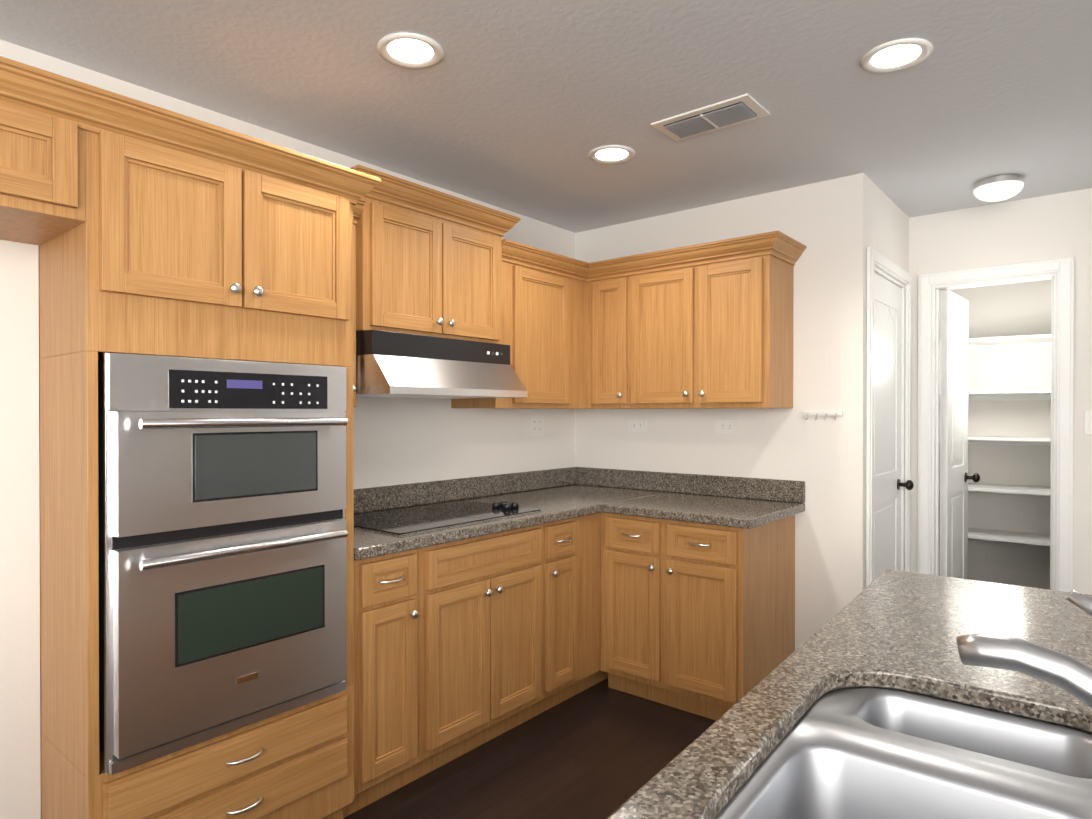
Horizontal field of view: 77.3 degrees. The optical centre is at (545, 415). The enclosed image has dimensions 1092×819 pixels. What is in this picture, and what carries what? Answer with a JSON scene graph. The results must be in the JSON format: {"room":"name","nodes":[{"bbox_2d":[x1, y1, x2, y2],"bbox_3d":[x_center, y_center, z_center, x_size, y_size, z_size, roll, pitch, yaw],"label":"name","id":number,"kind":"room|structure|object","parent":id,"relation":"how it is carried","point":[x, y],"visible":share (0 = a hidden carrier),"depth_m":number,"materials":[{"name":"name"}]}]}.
{"room":"kitchen","nodes":[
{"label":"kitchen","id":0,"kind":"room"},
{"bbox_2d":[343,678,715,818],"bbox_3d":[1.187,1.378,0.274,6.740,0.060,9.520,0,0,39],"label":"floor","id":1,"kind":"structure","parent":0,"point":[601,750],"depth_m":2.61,"materials":[{"name":"brown wood"}]},
{"bbox_2d":[40,672,353,818],"bbox_3d":[-1.089,1.099,2.100,0.658,0.480,0.739,0,0,39],"label":"base cabinet","id":2,"kind":"object","parent":1,"relation":"on","point":[297,763],"depth_m":1.84,"materials":[{"name":"brown wood"}]},
{"bbox_2d":[343,546,430,817],"bbox_3d":[-0.771,0.900,2.509,0.628,0.874,0.293,0,0,39],"label":"base cabinet","id":3,"kind":"object","parent":1,"relation":"on","point":[392,592],"depth_m":2.33,"materials":[{"name":"brown wood"}]},
{"bbox_2d":[431,521,558,770],"bbox_3d":[-0.440,0.898,2.911,0.628,0.874,0.749,0,0,39],"label":"base cabinet","id":4,"kind":"object","parent":1,"relation":"on","point":[462,647],"depth_m":2.70,"materials":[{"name":"brown wood"}]},
{"bbox_2d":[354,467,635,559],"bbox_3d":[-0.210,0.386,3.164,0.660,0.145,2.022,0,0,39],"label":"countertop","id":5,"kind":"structure","parent":4,"relation":"on","point":[558,494],"depth_m":3.19,"materials":[{"name":"stone"}]},
{"bbox_2d":[354,500,541,535],"bbox_3d":[-0.458,0.404,2.864,0.498,0.033,0.783,0,0,39],"label":"cooktop","id":6,"kind":"object","parent":5,"relation":"in","point":[406,521],"visible":1,"depth_m":2.80,"materials":[{"name":"black glass"}]},
{"bbox_2d":[559,516,582,702],"bbox_3d":[-0.191,0.896,3.214,0.628,0.874,0.308,0,0,39],"label":"base cabinet","id":7,"kind":"object","parent":1,"relation":"on","point":[570,530],"depth_m":3.10,"materials":[{"name":"brown wood"}]},
{"bbox_2d":[583,513,607,690],"bbox_3d":[0.149,0.894,3.626,0.628,0.874,0.857,0,0,39],"label":"base cabinet","id":8,"kind":"object","parent":1,"relation":"on","point":[592,673],"depth_m":3.25,"materials":[{"name":"brown wood"}]},
{"bbox_2d":[601,512,794,720],"bbox_3d":[0.719,0.896,3.284,0.723,0.874,0.659,0,0,39],"label":"base cabinet","id":9,"kind":"object","parent":1,"relation":"on","point":[698,618],"visible":1,"depth_m":3.04,"materials":[{"name":"brown wood"}]},
{"bbox_2d":[602,471,804,528],"bbox_3d":[0.754,0.386,3.245,0.723,0.145,0.672,0,0,39],"label":"countertop","id":10,"kind":"structure","parent":9,"relation":"on","point":[739,502],"depth_m":3.34,"materials":[{"name":"stone"}]},
{"bbox_3d":[0.238,0.907,0.267,0.798,0.883,3.390,0,0,37],"label":"cabinet","id":11,"kind":"object","parent":1,"relation":"on","visible":0},
{"bbox_2d":[606,569,1091,818],"bbox_3d":[0.334,0.449,0.204,1.073,0.030,3.450,0,0,37],"label":"countertop","id":12,"kind":"structure","parent":11,"relation":"on","point":[895,629],"depth_m":1.15,"materials":[{"name":"stone"}]},
{"bbox_2d":[715,686,1091,818],"bbox_3d":[0.448,0.569,0.800,0.420,0.212,0.765,0,0,37],"label":"sink","id":13,"kind":"object","parent":12,"relation":"in","point":[866,752],"visible":0.88,"depth_m":0.95,"materials":[{"name":"silver metal"}]},
{"bbox_2d":[957,589,1091,707],"bbox_3d":[0.610,0.315,0.783,0.238,0.232,0.072,0,0,37],"label":"faucet","id":14,"kind":"object","parent":12,"relation":"on","point":[1071,675],"visible":1,"depth_m":0.80,"materials":[{"name":"silver metal"}]},
{"bbox_2d":[0,39,1091,818],"bbox_3d":[1.155,0.128,0.229,6.740,2.440,9.420,0,0,39],"label":"wall","id":15,"kind":"structure","parent":0,"point":[836,227],"depth_m":3.33,"materials":[{"name":"white paint"}]},
{"bbox_2d":[0,56,83,247],"bbox_3d":[-1.382,-0.608,1.524,0.388,0.300,0.510,0,0,39],"label":"upper cabinet","id":16,"kind":"object","parent":15,"relation":"attached to","point":[42,111],"depth_m":1.53,"materials":[{"name":"brown wood"}]},
{"bbox_2d":[39,83,363,371],"bbox_3d":[-1.089,-0.459,2.093,0.658,0.605,0.739,0,0,39],"label":"upper cabinet","id":17,"kind":"object","parent":15,"relation":"attached to","point":[150,228],"depth_m":1.80,"materials":[{"name":"brown wood"}]},
{"bbox_2d":[98,353,347,774],"bbox_3d":[-1.039,0.351,2.048,0.682,1.009,0.661,0,0,39],"label":"wall oven","id":18,"kind":"object","parent":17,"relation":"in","point":[223,533],"visible":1,"depth_m":1.79,"materials":[{"name":"grey metal"}]},
{"bbox_2d":[353,200,357,406],"bbox_3d":[-0.905,-0.414,2.580,0.322,0.759,0.243,0,0,39],"label":"upper cabinet","id":19,"kind":"object","parent":15,"relation":"attached to","point":[355,207],"depth_m":2.56,"materials":[{"name":"brown wood"}]},
{"bbox_2d":[358,169,457,338],"bbox_3d":[-0.674,-0.612,2.828,0.362,0.575,0.433,0,0,39],"label":"upper cabinet","id":20,"kind":"object","parent":15,"relation":"attached to","point":[408,234],"depth_m":2.70,"materials":[{"name":"brown wood"}]},
{"bbox_2d":[356,330,527,398],"bbox_3d":[-0.516,-0.201,2.912,0.503,0.240,0.756,0,0,39],"label":"range hood","id":21,"kind":"object","parent":20,"relation":"attached to","point":[395,365],"visible":0.92,"depth_m":2.70,"materials":[{"name":"silver metal"}]},
{"bbox_2d":[458,201,509,344],"bbox_3d":[-0.466,-0.613,3.080,0.362,0.575,0.433,0,0,39],"label":"upper cabinet","id":22,"kind":"object","parent":15,"relation":"attached to","point":[483,256],"depth_m":3.03,"materials":[{"name":"brown wood"}]},
{"bbox_2d":[451,245,573,408],"bbox_3d":[-0.170,-0.418,3.472,0.322,0.759,0.544,0,0,39],"label":"upper cabinet","id":23,"kind":"object","parent":15,"relation":"attached to","point":[541,284],"depth_m":3.40,"materials":[{"name":"brown wood"}]},
{"bbox_2d":[529,415,543,435],"bbox_3d":[-0.052,0.055,3.865,0.008,0.118,0.125,0,0,39],"label":"electrical outlet","id":24,"kind":"object","parent":15,"relation":"attached to","point":[536,425],"visible":1,"depth_m":3.86,"materials":[{"name":"white plastic"}]},
{"bbox_2d":[586,257,641,408],"bbox_3d":[0.444,-0.419,3.722,0.349,0.759,0.323,0,0,39],"label":"upper cabinet","id":25,"kind":"object","parent":15,"relation":"attached to","point":[613,288],"depth_m":3.59,"materials":[{"name":"brown wood"}]},
{"bbox_2d":[628,419,646,431],"bbox_3d":[0.518,0.055,3.867,0.118,0.072,0.008,0,0,39],"label":"electrical outlet","id":26,"kind":"object","parent":15,"relation":"attached to","point":[637,425],"visible":1,"depth_m":3.87,"materials":[{"name":"white plastic"}]},
{"bbox_2d":[642,245,709,408],"bbox_3d":[0.675,-0.418,3.532,0.510,0.759,0.323,0,0,39],"label":"upper cabinet","id":27,"kind":"object","parent":15,"relation":"attached to","point":[708,325],"depth_m":3.36,"materials":[{"name":"brown wood"}]},
{"bbox_2d":[715,420,736,433],"bbox_3d":[0.931,0.057,3.527,0.118,0.072,0.008,0,0,39],"label":"electrical outlet","id":28,"kind":"object","parent":15,"relation":"attached to","point":[725,426],"visible":1,"depth_m":3.53,"materials":[{"name":"white plastic"}]},
{"bbox_2d":[710,233,797,408],"bbox_3d":[0.934,-0.417,3.318,0.421,0.759,0.323,0,0,39],"label":"upper cabinet","id":29,"kind":"object","parent":15,"relation":"attached to","point":[752,278],"depth_m":3.16,"materials":[{"name":"brown wood"}]},
{"bbox_2d":[803,410,842,419],"bbox_3d":[1.294,-0.004,3.204,0.180,0.049,0.045,0,0,39],"label":"key rack","id":30,"kind":"object","parent":15,"relation":"attached to","point":[826,413],"visible":0.92,"depth_m":3.21,"materials":[{"name":"white plastic"}]},
{"bbox_2d":[874,273,913,579],"bbox_3d":[1.750,0.313,3.471,0.110,2.021,0.678,0,0,39],"label":"closet door","id":31,"kind":"structure","parent":15,"relation":"in","point":[888,484],"depth_m":3.52,"materials":[{"name":"white paint"}]},
{"bbox_2d":[940,289,979,578],"bbox_3d":[2.388,0.311,3.967,0.185,2.021,0.521,0,0,39],"label":"pantry door","id":32,"kind":"structure","parent":15,"relation":"in","point":[954,477],"depth_m":3.89,"materials":[{"name":"white paint"}]},
{"bbox_2d":[1084,410,1091,434],"bbox_3d":[2.657,0.033,3.310,0.072,0.118,0.009,0,0,39],"label":"light switch","id":33,"kind":"object","parent":15,"relation":"attached to","point":[1087,422],"visible":1,"depth_m":3.32,"materials":[{"name":"white plastic"}]},
{"bbox_2d":[0,0,1091,232],"bbox_3d":[1.187,-1.132,0.261,6.740,0.080,9.520,0,0,39],"label":"ceiling","id":34,"kind":"structure","parent":0,"point":[522,106],"depth_m":2.28,"materials":[{"name":"white paint"}]},
{"bbox_2d":[376,32,443,68],"bbox_3d":[-0.407,-1.095,2.053,0.200,0.010,0.200,0,0,39],"label":"recessed light","id":35,"kind":"object","parent":34,"relation":"in","point":[410,50],"visible":1,"depth_m":2.05,"materials":[{"name":"white plastic"}]},
{"bbox_2d":[588,145,634,163],"bbox_3d":[0.277,-1.099,2.876,0.200,0.010,0.200,0,0,39],"label":"recessed light","id":36,"kind":"object","parent":34,"relation":"in","point":[609,154],"visible":1,"depth_m":2.87,"materials":[{"name":"white plastic"}]},
{"bbox_2d":[651,93,769,140],"bbox_3d":[0.605,-1.094,2.528,0.380,0.016,0.200,0,0,39],"label":"ceiling vent","id":37,"kind":"object","parent":34,"relation":"in","point":[723,114],"visible":1,"depth_m":2.50,"materials":[{"name":"white plastic"}]},
{"bbox_2d":[860,38,933,72],"bbox_3d":[1.067,-1.095,2.082,0.200,0.010,0.200,0,0,39],"label":"recessed light","id":38,"kind":"object","parent":34,"relation":"in","point":[896,55],"visible":1,"depth_m":2.08,"materials":[{"name":"white plastic"}]},
{"bbox_2d":[973,174,1023,201],"bbox_3d":[2.130,-1.061,3.215,0.200,0.090,0.200,0,0,39],"label":"light","id":39,"kind":"object","parent":34,"relation":"attached to","point":[998,188],"visible":1,"depth_m":3.16,"materials":[{"name":"silver metal"}]}
]}

